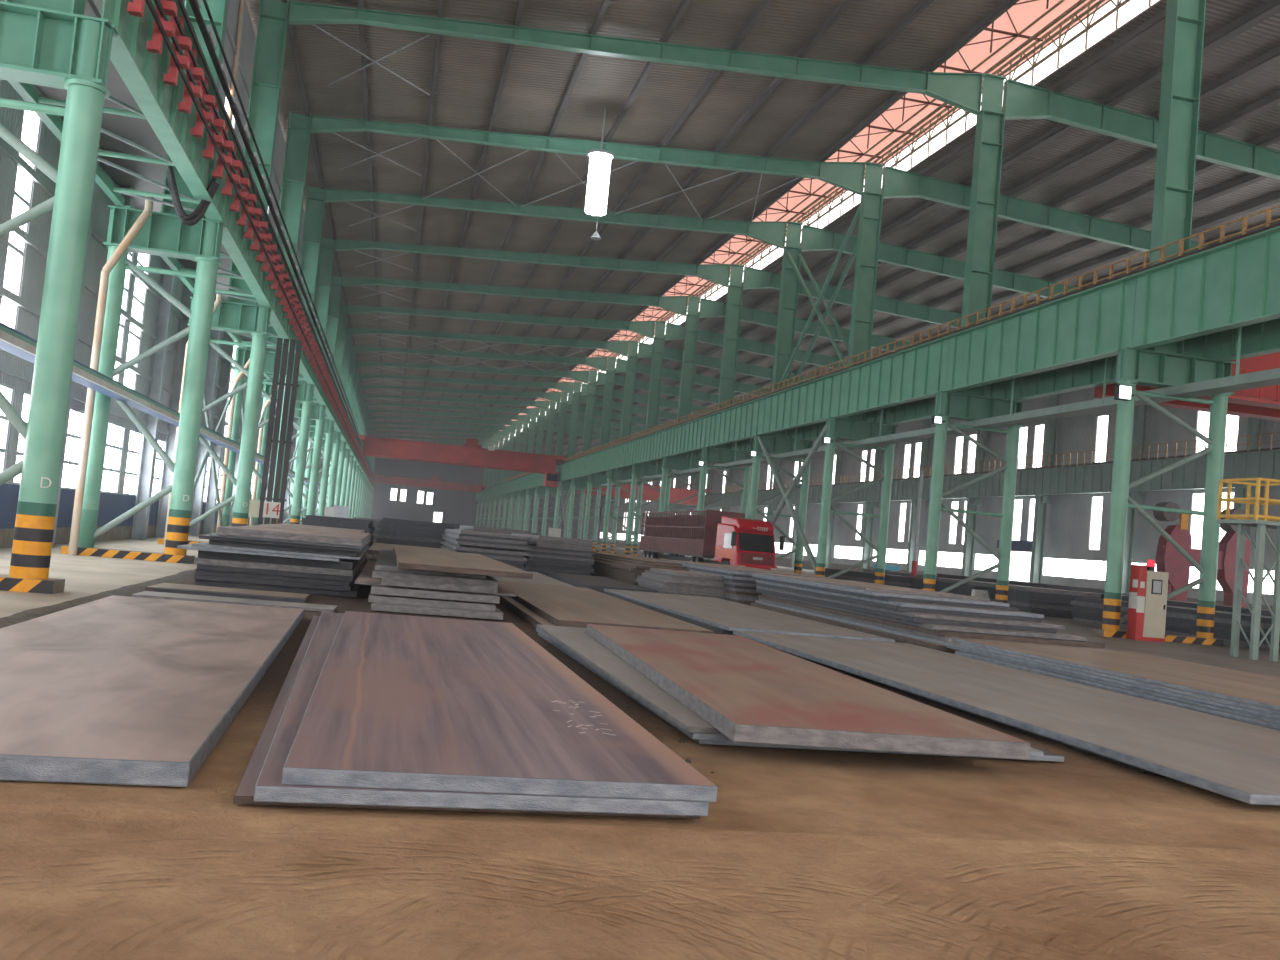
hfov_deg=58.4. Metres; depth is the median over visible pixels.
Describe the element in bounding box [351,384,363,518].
column
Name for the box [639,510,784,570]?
truck
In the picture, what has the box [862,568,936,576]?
steel plate
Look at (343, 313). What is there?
column
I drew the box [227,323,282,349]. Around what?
truss
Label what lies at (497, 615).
steel plate
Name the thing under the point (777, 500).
girder
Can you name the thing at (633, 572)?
steel plate
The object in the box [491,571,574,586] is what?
steel plate
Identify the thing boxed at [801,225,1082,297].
roof beam
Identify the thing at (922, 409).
girder
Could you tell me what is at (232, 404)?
drain pipe
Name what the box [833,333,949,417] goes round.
girder
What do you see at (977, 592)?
motor scooter
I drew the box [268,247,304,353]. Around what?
girder
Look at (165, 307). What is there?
wall post
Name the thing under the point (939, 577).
steel plate
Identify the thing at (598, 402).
roof beam
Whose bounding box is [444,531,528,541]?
steel plate
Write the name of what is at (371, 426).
column
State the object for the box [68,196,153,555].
drain pipe
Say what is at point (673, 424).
guard railing
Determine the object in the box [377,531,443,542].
steel plate
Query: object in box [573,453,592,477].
girder
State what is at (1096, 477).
girder
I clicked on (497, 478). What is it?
column
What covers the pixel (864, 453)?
window
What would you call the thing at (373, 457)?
column
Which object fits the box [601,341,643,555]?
column
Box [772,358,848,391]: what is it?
guard railing
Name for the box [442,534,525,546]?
steel plate
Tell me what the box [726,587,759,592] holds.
steel plate
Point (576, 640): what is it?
steel plate
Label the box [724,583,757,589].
steel plate
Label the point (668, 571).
steel plate
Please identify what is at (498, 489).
girder
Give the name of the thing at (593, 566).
steel plate
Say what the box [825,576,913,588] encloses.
steel plate
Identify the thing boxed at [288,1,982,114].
roof beam
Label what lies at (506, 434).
roof beam
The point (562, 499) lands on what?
cross bracing
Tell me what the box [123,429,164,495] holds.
window
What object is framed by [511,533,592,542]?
steel plate
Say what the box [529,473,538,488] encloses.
girder
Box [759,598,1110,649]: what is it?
steel plate
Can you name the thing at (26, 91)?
truss
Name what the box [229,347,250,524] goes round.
wall post
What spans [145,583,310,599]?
steel plate
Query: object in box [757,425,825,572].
cross bracing
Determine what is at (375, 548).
steel plate
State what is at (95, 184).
wall post
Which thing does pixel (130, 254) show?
window
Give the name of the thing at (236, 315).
column
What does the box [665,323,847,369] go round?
roof beam
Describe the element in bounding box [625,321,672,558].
column
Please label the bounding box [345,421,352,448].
girder
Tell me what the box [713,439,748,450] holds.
girder
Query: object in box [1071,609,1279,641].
steel plate
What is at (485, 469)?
column
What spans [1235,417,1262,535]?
wall column
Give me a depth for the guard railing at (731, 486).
197.52 m
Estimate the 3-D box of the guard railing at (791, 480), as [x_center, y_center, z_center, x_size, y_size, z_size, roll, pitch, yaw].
[20.689,0.821,171.723,0.060,1.120,12.500,6,-3,-12]
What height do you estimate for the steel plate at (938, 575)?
0.170 m
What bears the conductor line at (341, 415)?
attached to the girder at (337, 424)
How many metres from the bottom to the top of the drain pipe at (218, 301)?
9.400 m
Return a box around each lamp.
[585,108,613,215]
[590,215,600,239]
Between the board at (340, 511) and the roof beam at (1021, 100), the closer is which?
the roof beam at (1021, 100)
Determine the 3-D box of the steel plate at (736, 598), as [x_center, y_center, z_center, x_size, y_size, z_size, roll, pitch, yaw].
[3.542,4.069,41.629,3.550,0.080,11.476,6,-3,-12]
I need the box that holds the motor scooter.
[971,587,989,600]
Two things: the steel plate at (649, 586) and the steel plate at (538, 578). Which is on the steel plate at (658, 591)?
the steel plate at (649, 586)
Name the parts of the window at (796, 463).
pane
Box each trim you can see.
[0,137,293,426]
[0,212,291,444]
[0,285,257,443]
[0,362,254,467]
[226,21,300,252]
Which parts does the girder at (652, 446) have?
crane rail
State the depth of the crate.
98.60 m
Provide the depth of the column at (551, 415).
183.35 m
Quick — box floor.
[0,534,1279,959]
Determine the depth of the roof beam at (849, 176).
58.92 m
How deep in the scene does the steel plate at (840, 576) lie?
69.54 m
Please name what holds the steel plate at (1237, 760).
on the steel plate at (1031, 733)
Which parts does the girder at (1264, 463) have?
crane rail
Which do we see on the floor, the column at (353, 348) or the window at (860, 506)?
the column at (353, 348)
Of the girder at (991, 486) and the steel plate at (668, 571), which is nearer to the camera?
the steel plate at (668, 571)
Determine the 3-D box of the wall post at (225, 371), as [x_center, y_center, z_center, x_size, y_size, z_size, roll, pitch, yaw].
[-22.393,-2.846,61.039,0.460,11.500,0.500,6,-3,-12]
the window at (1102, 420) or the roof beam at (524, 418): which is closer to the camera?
the window at (1102, 420)
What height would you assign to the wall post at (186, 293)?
11.500 m
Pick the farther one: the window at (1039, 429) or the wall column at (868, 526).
the wall column at (868, 526)
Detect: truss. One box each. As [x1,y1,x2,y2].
[7,80,204,214]
[123,205,257,302]
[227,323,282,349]
[244,347,305,381]
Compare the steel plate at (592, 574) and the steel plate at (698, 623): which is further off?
the steel plate at (592, 574)
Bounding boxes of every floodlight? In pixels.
[750,451,758,456]
[822,437,832,443]
[932,416,944,424]
[1114,384,1133,400]
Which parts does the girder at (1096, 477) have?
crane rail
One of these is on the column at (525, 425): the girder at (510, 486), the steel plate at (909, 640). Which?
the girder at (510, 486)
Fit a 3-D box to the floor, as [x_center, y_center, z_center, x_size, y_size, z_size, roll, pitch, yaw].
[-8.501,9.153,151.213,68.300,0.043,339.570,6,-3,-12]
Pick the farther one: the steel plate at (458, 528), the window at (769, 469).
the window at (769, 469)
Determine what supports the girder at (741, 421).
on the column at (776, 443)
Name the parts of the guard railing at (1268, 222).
post, post, post, post, post, post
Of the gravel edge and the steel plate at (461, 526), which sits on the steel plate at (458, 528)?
the steel plate at (461, 526)
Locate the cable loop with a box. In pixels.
[166,165,218,225]
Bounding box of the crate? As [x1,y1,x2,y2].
[873,564,899,570]
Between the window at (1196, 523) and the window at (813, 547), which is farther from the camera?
the window at (813, 547)
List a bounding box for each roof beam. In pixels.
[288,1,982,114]
[311,115,865,194]
[325,188,786,248]
[335,239,730,286]
[342,276,687,315]
[348,305,654,338]
[353,328,628,356]
[356,346,606,371]
[359,361,588,383]
[362,374,573,393]
[364,384,560,402]
[366,394,549,410]
[367,402,539,417]
[369,409,530,423]
[370,415,522,428]
[371,421,515,433]
[372,426,509,437]
[373,431,503,441]
[374,435,498,445]
[410,440,493,446]
[528,421,619,442]
[536,418,641,438]
[545,410,657,432]
[556,402,674,428]
[568,393,696,420]
[581,383,714,414]
[597,372,746,404]
[615,358,771,395]
[638,342,813,383]
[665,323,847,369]
[699,298,916,351]
[743,267,961,328]
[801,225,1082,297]
[881,166,1210,251]
[1002,79,1279,179]
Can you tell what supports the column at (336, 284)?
on the floor
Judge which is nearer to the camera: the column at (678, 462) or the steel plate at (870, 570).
the steel plate at (870, 570)
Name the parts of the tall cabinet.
red panel, door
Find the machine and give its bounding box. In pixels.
[1153,502,1250,607]
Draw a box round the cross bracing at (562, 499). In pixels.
[558,482,571,537]
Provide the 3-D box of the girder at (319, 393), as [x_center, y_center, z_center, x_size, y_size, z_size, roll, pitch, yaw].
[-20.504,-6.643,73.411,0.600,2.540,12.480,6,-3,-12]
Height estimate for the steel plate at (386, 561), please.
0.100 m
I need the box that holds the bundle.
[257,338,301,524]
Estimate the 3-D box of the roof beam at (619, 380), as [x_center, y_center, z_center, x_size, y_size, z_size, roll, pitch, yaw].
[10.718,-10.554,150.751,33.430,3.385,0.360,6,-3,-12]
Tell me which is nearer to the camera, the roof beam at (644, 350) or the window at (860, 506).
the roof beam at (644, 350)
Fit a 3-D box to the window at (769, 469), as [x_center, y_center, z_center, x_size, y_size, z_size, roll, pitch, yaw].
[20.516,-0.212,182.525,0.110,4.600,1.600,6,-3,-12]
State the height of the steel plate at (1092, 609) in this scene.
0.170 m
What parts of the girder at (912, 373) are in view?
crane rail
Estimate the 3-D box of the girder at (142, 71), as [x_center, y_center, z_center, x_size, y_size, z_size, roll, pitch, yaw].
[-9.871,-8.361,24.585,0.600,2.540,12.480,6,-3,-12]
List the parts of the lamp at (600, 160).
stem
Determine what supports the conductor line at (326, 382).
attached to the girder at (319, 393)
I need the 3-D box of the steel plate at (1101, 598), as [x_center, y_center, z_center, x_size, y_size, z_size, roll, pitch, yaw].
[22.765,5.323,47.470,3.028,0.170,11.237,6,-3,-12]
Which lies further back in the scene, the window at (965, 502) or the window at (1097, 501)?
the window at (965, 502)
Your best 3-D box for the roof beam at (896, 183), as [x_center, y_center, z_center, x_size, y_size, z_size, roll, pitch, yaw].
[29.326,-13.560,65.306,33.430,3.385,0.360,6,-3,-12]
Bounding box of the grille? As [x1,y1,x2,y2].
[740,552,773,564]
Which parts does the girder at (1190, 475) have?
crane rail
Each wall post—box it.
[52,144,100,546]
[94,184,134,543]
[131,258,177,539]
[155,278,194,537]
[189,330,221,535]
[202,331,233,533]
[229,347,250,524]
[263,378,279,521]
[283,418,297,523]
[315,455,322,515]
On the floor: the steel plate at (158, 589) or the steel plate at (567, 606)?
the steel plate at (158, 589)
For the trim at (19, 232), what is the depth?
34.45 m
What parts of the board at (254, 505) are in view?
panel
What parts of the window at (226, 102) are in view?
pane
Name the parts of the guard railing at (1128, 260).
post, post, post, post, post, post, post, post, post, post, post, post, post, post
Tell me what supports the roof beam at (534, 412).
attached to the ceiling
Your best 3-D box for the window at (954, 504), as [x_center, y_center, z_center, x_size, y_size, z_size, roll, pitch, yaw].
[33.188,4.503,121.117,0.110,4.600,1.600,6,-3,-12]
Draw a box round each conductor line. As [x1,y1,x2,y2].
[127,0,251,195]
[230,131,290,289]
[275,241,312,341]
[302,303,326,374]
[316,343,336,396]
[328,370,343,413]
[336,391,348,425]
[342,405,353,435]
[347,417,356,443]
[351,427,359,450]
[355,436,361,455]
[358,442,363,460]
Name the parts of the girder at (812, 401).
crane rail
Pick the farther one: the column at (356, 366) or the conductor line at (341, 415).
the column at (356, 366)
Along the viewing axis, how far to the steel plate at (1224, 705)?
16.17 m
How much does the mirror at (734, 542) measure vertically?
0.800 m
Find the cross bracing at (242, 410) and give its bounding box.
[230,400,266,525]
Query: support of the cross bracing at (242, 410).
attached to the column at (299, 125)
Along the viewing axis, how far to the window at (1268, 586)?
77.52 m
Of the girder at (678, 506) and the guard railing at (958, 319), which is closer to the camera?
the guard railing at (958, 319)
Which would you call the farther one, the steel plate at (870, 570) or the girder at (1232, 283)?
the steel plate at (870, 570)
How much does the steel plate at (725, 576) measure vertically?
0.080 m
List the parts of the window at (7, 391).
pane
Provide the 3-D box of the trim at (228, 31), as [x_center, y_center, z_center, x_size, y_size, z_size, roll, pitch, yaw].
[-37.419,-12.081,145.662,0.100,0.180,339.570,6,-3,-12]
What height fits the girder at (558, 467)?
2.540 m
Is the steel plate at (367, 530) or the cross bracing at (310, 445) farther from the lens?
the cross bracing at (310, 445)
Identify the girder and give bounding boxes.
[101,0,236,222]
[218,139,280,307]
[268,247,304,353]
[295,308,320,384]
[313,346,330,404]
[325,373,337,420]
[333,394,343,431]
[340,408,348,441]
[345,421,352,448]
[350,430,355,454]
[479,489,482,499]
[482,488,486,498]
[486,486,491,497]
[491,485,496,496]
[496,483,501,495]
[501,481,507,494]
[507,479,513,493]
[513,476,521,491]
[520,474,529,489]
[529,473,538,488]
[538,473,543,485]
[555,463,561,480]
[560,458,575,480]
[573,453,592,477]
[590,446,613,473]
[611,438,638,468]
[636,427,669,463]
[654,458,662,465]
[667,414,709,456]
[671,450,701,459]
[671,503,685,508]
[686,504,696,508]
[704,493,721,507]
[705,396,762,447]
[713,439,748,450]
[721,492,741,506]
[746,426,807,451]
[748,489,767,506]
[757,371,837,434]
[766,488,795,505]
[794,485,821,504]
[805,407,890,440]
[831,481,865,502]
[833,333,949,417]
[863,478,910,501]
[887,379,1014,424]
[909,473,964,499]
[944,271,1136,391]
[962,468,1031,497]
[1010,332,1220,400]
[1030,461,1112,495]
[1129,223,1279,348]
[1129,452,1227,491]
[1216,318,1279,360]
[1223,447,1279,487]
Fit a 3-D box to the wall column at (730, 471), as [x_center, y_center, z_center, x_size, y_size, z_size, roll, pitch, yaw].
[15.074,3.906,200.550,1.500,20.000,0.600,6,-3,-12]
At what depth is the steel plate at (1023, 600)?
50.27 m
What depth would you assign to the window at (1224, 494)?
82.08 m
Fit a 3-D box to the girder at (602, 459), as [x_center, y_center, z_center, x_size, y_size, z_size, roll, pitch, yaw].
[-4.195,-2.180,128.008,0.600,2.540,12.480,6,-3,-12]
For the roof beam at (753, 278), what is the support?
attached to the ceiling
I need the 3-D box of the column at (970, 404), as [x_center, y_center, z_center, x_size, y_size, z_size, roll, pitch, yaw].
[14.728,-5.948,49.058,4.270,23.020,0.643,6,-3,-12]
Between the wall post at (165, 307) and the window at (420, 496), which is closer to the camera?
the wall post at (165, 307)
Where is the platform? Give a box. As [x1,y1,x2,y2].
[1217,478,1279,661]
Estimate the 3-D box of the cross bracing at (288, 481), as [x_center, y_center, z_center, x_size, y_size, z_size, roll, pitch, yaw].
[-26.006,-0.161,84.786,0.140,7.220,12.071,6,-3,-12]
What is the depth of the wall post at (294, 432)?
105.42 m
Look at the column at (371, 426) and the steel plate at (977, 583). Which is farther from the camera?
the column at (371, 426)
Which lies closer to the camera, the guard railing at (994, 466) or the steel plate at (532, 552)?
the steel plate at (532, 552)
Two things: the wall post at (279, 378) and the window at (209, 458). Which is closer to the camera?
the window at (209, 458)
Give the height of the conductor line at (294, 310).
2.075 m
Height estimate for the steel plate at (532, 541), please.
0.120 m
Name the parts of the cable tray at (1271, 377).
hanger rod, hanger rod, hanger rod, hanger rod, hanger rod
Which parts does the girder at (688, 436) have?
crane rail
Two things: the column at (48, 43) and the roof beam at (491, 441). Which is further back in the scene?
the roof beam at (491, 441)
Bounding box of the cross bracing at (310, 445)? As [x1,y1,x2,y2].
[301,445,310,524]
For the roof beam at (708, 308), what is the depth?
99.83 m
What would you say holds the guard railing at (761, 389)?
attached to the column at (776, 443)
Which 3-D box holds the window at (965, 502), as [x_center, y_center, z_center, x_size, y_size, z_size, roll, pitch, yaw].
[33.784,4.407,118.382,0.110,4.600,1.600,6,-3,-12]
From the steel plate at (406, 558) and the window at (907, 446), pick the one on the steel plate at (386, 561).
the steel plate at (406, 558)
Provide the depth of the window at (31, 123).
28.57 m
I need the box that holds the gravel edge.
[0,569,194,628]
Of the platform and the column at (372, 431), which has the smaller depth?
the platform
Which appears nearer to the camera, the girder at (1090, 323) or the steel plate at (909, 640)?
the steel plate at (909, 640)
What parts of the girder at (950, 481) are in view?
crane rail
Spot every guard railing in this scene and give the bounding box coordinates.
[567,453,580,460]
[581,446,598,455]
[599,439,619,449]
[620,430,644,442]
[645,419,676,434]
[676,404,717,423]
[717,385,772,409]
[720,486,738,493]
[765,480,792,489]
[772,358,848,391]
[798,477,822,487]
[833,473,861,484]
[848,317,962,365]
[862,469,905,481]
[906,464,958,478]
[960,457,1026,473]
[962,249,1153,326]
[1027,449,1110,468]
[1111,440,1207,460]
[1153,204,1279,262]
[1225,432,1279,452]
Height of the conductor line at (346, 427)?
2.075 m
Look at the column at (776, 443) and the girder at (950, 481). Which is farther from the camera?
the girder at (950, 481)
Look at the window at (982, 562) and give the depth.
114.29 m
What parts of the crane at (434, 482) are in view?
walkway rail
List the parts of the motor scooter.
seat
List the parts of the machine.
frame, frame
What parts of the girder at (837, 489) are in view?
crane rail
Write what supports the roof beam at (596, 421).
attached to the ceiling
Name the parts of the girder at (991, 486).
crane rail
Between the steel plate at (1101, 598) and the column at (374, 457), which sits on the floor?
the column at (374, 457)
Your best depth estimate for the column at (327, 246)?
79.44 m
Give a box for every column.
[0,0,116,593]
[61,0,228,563]
[158,0,289,543]
[222,111,311,526]
[254,185,325,524]
[283,238,335,523]
[288,275,342,522]
[300,304,348,523]
[314,327,352,514]
[326,361,358,505]
[327,345,355,505]
[334,373,361,517]
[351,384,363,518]
[354,394,365,516]
[357,402,366,516]
[359,409,368,517]
[361,415,369,517]
[362,421,370,517]
[364,426,371,517]
[365,431,372,517]
[366,435,373,517]
[368,457,372,517]
[369,457,373,517]
[370,457,374,516]
[370,458,374,518]
[475,468,491,526]
[479,468,495,527]
[482,445,497,526]
[487,441,503,527]
[491,437,510,528]
[496,433,516,529]
[502,428,523,529]
[508,422,530,530]
[515,416,539,532]
[523,409,548,533]
[531,400,556,535]
[541,392,570,537]
[554,382,585,538]
[567,370,601,550]
[583,357,620,553]
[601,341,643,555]
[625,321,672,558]
[657,296,707,558]
[670,470,680,514]
[685,474,695,514]
[696,264,752,559]
[704,462,713,516]
[721,469,732,511]
[748,221,814,573]
[766,461,780,520]
[790,504,798,567]
[815,162,898,584]
[825,439,843,568]
[861,445,882,570]
[906,418,931,571]
[923,73,1025,602]
[961,430,986,576]
[1029,394,1058,582]
[1091,0,1235,645]
[1122,405,1146,592]
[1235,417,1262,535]
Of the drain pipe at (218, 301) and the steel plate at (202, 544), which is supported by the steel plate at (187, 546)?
the steel plate at (202, 544)
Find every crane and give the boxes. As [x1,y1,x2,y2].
[356,429,565,487]
[372,471,485,492]
[575,480,709,504]
[1093,352,1279,420]
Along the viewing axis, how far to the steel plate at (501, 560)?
44.47 m
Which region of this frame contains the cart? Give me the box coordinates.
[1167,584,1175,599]
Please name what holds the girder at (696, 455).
on the column at (678, 462)
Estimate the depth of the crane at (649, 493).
210.16 m
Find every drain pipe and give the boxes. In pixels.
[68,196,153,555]
[164,294,221,544]
[216,359,249,530]
[228,0,244,122]
[249,386,278,525]
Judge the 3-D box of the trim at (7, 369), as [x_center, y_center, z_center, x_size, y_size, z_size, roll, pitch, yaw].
[-40.890,1.365,144.433,0.100,0.180,339.570,6,-3,-12]
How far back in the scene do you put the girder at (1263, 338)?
35.65 m
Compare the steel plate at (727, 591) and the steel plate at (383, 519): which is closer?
the steel plate at (727, 591)
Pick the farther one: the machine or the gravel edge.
the machine
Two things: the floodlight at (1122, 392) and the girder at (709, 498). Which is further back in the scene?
the girder at (709, 498)
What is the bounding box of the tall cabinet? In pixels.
[1126,559,1168,642]
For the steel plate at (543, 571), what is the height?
0.200 m
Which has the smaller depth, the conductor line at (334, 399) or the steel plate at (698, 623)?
the steel plate at (698, 623)
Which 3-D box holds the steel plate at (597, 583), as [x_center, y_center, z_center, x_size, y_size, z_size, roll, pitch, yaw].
[-1.534,3.541,39.428,2.250,0.180,9.100,6,-3,-12]
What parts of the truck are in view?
headboard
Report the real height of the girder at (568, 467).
2.540 m
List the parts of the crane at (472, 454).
walkway rail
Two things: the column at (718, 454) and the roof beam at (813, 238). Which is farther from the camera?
the column at (718, 454)
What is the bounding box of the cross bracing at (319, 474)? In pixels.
[316,474,320,505]
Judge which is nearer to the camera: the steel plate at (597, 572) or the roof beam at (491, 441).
the steel plate at (597, 572)
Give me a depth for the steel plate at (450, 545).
44.32 m
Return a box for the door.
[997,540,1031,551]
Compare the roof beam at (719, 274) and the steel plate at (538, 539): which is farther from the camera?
the roof beam at (719, 274)
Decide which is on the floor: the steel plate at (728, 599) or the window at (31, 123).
the steel plate at (728, 599)
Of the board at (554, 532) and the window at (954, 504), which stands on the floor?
the board at (554, 532)
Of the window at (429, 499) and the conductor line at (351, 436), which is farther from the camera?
the window at (429, 499)
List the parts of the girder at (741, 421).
crane rail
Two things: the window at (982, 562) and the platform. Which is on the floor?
the platform
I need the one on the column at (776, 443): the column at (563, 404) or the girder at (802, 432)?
the girder at (802, 432)
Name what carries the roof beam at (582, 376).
attached to the ceiling
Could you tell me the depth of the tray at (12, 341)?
27.86 m
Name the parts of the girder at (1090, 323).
crane rail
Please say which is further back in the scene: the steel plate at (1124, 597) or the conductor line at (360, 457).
the conductor line at (360, 457)
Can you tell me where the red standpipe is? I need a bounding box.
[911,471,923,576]
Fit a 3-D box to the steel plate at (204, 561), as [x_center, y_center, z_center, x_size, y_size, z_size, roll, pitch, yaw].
[-8.293,1.899,27.741,3.000,0.120,10.676,6,-3,-12]
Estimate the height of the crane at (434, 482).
3.179 m
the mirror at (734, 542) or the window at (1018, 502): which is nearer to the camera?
the mirror at (734, 542)
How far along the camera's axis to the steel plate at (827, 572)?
69.46 m
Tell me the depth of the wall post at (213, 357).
56.56 m
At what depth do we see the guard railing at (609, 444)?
127.75 m
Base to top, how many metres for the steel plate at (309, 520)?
0.200 m
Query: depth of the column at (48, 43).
18.01 m
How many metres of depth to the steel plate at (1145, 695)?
16.07 m
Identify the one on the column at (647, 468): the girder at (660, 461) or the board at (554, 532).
the girder at (660, 461)
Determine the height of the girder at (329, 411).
2.540 m
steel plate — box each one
[0,595,303,786]
[132,591,337,611]
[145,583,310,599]
[154,587,306,602]
[177,544,341,561]
[192,542,368,559]
[194,555,365,575]
[194,565,363,590]
[195,569,351,585]
[195,579,361,597]
[197,563,362,580]
[198,550,363,569]
[199,534,371,551]
[209,533,368,548]
[209,540,358,556]
[216,530,371,545]
[217,525,370,541]
[233,616,699,818]
[253,612,708,815]
[259,523,364,532]
[281,611,716,801]
[302,518,372,527]
[302,522,374,532]
[306,515,373,523]
[353,517,380,521]
[355,561,515,595]
[367,543,450,554]
[368,554,376,560]
[368,591,495,611]
[371,585,499,603]
[371,603,502,619]
[372,566,497,586]
[375,550,485,578]
[376,537,442,547]
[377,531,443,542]
[378,524,444,533]
[380,520,454,529]
[380,529,443,538]
[381,578,497,593]
[382,518,453,526]
[393,547,532,578]
[440,541,529,555]
[440,545,526,561]
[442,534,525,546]
[442,537,529,549]
[443,545,523,557]
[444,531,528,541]
[444,533,526,544]
[444,540,530,552]
[445,529,531,539]
[458,528,510,534]
[460,525,530,534]
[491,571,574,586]
[494,559,525,564]
[498,581,713,633]
[498,595,554,627]
[505,563,522,567]
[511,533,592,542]
[523,563,593,572]
[523,567,589,574]
[524,556,593,564]
[526,545,596,553]
[526,559,591,568]
[527,542,592,550]
[529,540,591,547]
[529,554,593,561]
[530,548,591,555]
[530,551,593,558]
[531,537,592,544]
[536,624,721,733]
[536,628,1043,756]
[538,633,1063,761]
[546,572,656,592]
[586,624,1030,759]
[590,573,638,585]
[592,554,685,568]
[592,565,640,577]
[593,568,635,579]
[594,557,688,570]
[594,560,649,571]
[594,563,644,574]
[594,570,637,583]
[595,552,681,565]
[603,591,732,634]
[604,589,894,641]
[636,578,724,592]
[637,575,725,589]
[638,582,724,596]
[639,585,725,599]
[641,572,723,585]
[645,570,723,581]
[650,568,723,578]
[655,559,834,578]
[682,564,755,574]
[686,567,753,577]
[687,569,755,580]
[723,578,757,583]
[724,581,756,586]
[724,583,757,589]
[725,589,761,595]
[725,592,758,598]
[725,595,758,600]
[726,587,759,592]
[726,598,755,603]
[733,630,1279,805]
[750,602,958,650]
[752,574,1009,606]
[754,577,1018,611]
[755,600,961,645]
[756,572,988,600]
[756,580,1043,617]
[756,583,1040,622]
[756,589,1056,633]
[757,586,1064,628]
[758,595,1104,648]
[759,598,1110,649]
[762,593,1086,640]
[769,646,1155,773]
[825,568,913,579]
[825,571,912,582]
[825,573,911,585]
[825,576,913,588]
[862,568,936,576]
[911,582,1073,602]
[912,578,1100,598]
[912,585,1072,606]
[914,575,1100,597]
[914,588,1072,610]
[937,574,1104,592]
[939,577,1100,592]
[947,645,1279,723]
[948,643,1279,719]
[952,638,1279,709]
[954,653,1279,730]
[955,650,1279,728]
[960,642,1279,714]
[1010,605,1071,614]
[1019,610,1072,618]
[1070,600,1270,628]
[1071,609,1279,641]
[1072,605,1270,634]
[1072,613,1279,646]
[1073,618,1279,652]
[1074,597,1271,623]
[1079,591,1270,615]
[1101,598,1271,616]
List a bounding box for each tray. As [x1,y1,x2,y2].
[0,322,320,488]
[601,327,1279,486]
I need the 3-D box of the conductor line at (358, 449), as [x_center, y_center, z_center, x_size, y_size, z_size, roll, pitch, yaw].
[-36.014,-4.340,146.756,0.445,2.075,12.480,6,-3,-12]
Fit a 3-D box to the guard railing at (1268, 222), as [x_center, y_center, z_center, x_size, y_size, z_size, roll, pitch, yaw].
[18.806,-6.885,30.778,2.300,1.222,12.500,6,-3,-12]
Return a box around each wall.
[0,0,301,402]
[0,79,265,547]
[92,0,304,284]
[371,457,602,544]
[598,387,1279,609]
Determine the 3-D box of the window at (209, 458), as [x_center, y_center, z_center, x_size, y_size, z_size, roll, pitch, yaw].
[-22.770,-0.052,59.886,0.110,2.450,11.700,6,-3,-12]
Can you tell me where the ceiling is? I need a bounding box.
[246,0,1279,457]
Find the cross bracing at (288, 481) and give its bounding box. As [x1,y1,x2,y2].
[287,437,298,523]
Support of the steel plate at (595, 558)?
on the steel plate at (595, 561)
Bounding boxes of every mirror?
[731,531,738,545]
[778,536,784,549]
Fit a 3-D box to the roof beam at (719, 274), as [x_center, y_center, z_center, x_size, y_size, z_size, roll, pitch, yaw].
[-7.253,-16.103,83.030,28.530,3.014,0.360,6,-3,-12]
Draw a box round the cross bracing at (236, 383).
[193,382,238,526]
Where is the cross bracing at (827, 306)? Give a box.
[776,205,859,390]
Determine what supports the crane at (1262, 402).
on the girder at (1090, 374)
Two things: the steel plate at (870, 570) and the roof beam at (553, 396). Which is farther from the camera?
the roof beam at (553, 396)
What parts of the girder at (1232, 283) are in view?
crane rail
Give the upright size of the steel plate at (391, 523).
0.200 m
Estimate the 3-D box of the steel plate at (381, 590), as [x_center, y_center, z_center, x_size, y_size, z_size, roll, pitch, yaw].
[-4.858,2.249,26.001,2.270,0.130,11.401,6,-3,-12]
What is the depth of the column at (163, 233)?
30.09 m
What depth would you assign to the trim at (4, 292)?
33.97 m
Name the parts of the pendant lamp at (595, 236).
lamp shade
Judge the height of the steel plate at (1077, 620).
0.170 m
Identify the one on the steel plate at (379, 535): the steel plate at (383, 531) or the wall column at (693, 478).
the steel plate at (383, 531)
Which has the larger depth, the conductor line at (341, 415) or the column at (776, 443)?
the conductor line at (341, 415)
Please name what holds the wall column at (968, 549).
on the floor
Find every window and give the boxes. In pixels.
[0,110,40,328]
[0,383,13,472]
[14,391,124,493]
[114,252,132,381]
[123,253,149,389]
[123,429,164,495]
[203,456,223,503]
[224,346,237,436]
[225,98,234,127]
[251,473,254,493]
[390,488,397,500]
[400,489,406,500]
[417,491,423,503]
[426,492,433,504]
[722,471,725,492]
[766,464,770,488]
[775,542,791,553]
[789,506,794,536]
[793,461,797,479]
[803,544,817,556]
[832,455,835,483]
[834,545,862,559]
[855,504,862,539]
[860,450,866,481]
[869,449,874,480]
[872,548,907,563]
[898,503,905,541]
[903,443,910,477]
[913,442,921,476]
[918,550,962,568]
[948,501,958,543]
[954,436,962,473]
[961,501,966,544]
[967,434,976,472]
[974,553,997,571]
[1012,499,1022,539]
[1017,426,1027,468]
[1027,498,1034,540]
[1032,424,1043,467]
[1042,557,1106,580]
[1088,496,1102,550]
[1094,414,1108,462]
[1132,562,1222,590]
[1190,492,1204,548]
[1196,411,1209,452]
[1219,491,1233,541]
[1225,415,1238,451]
[1247,569,1274,594]
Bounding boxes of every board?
[247,500,259,525]
[263,501,280,523]
[324,506,334,516]
[334,505,348,517]
[548,528,560,536]

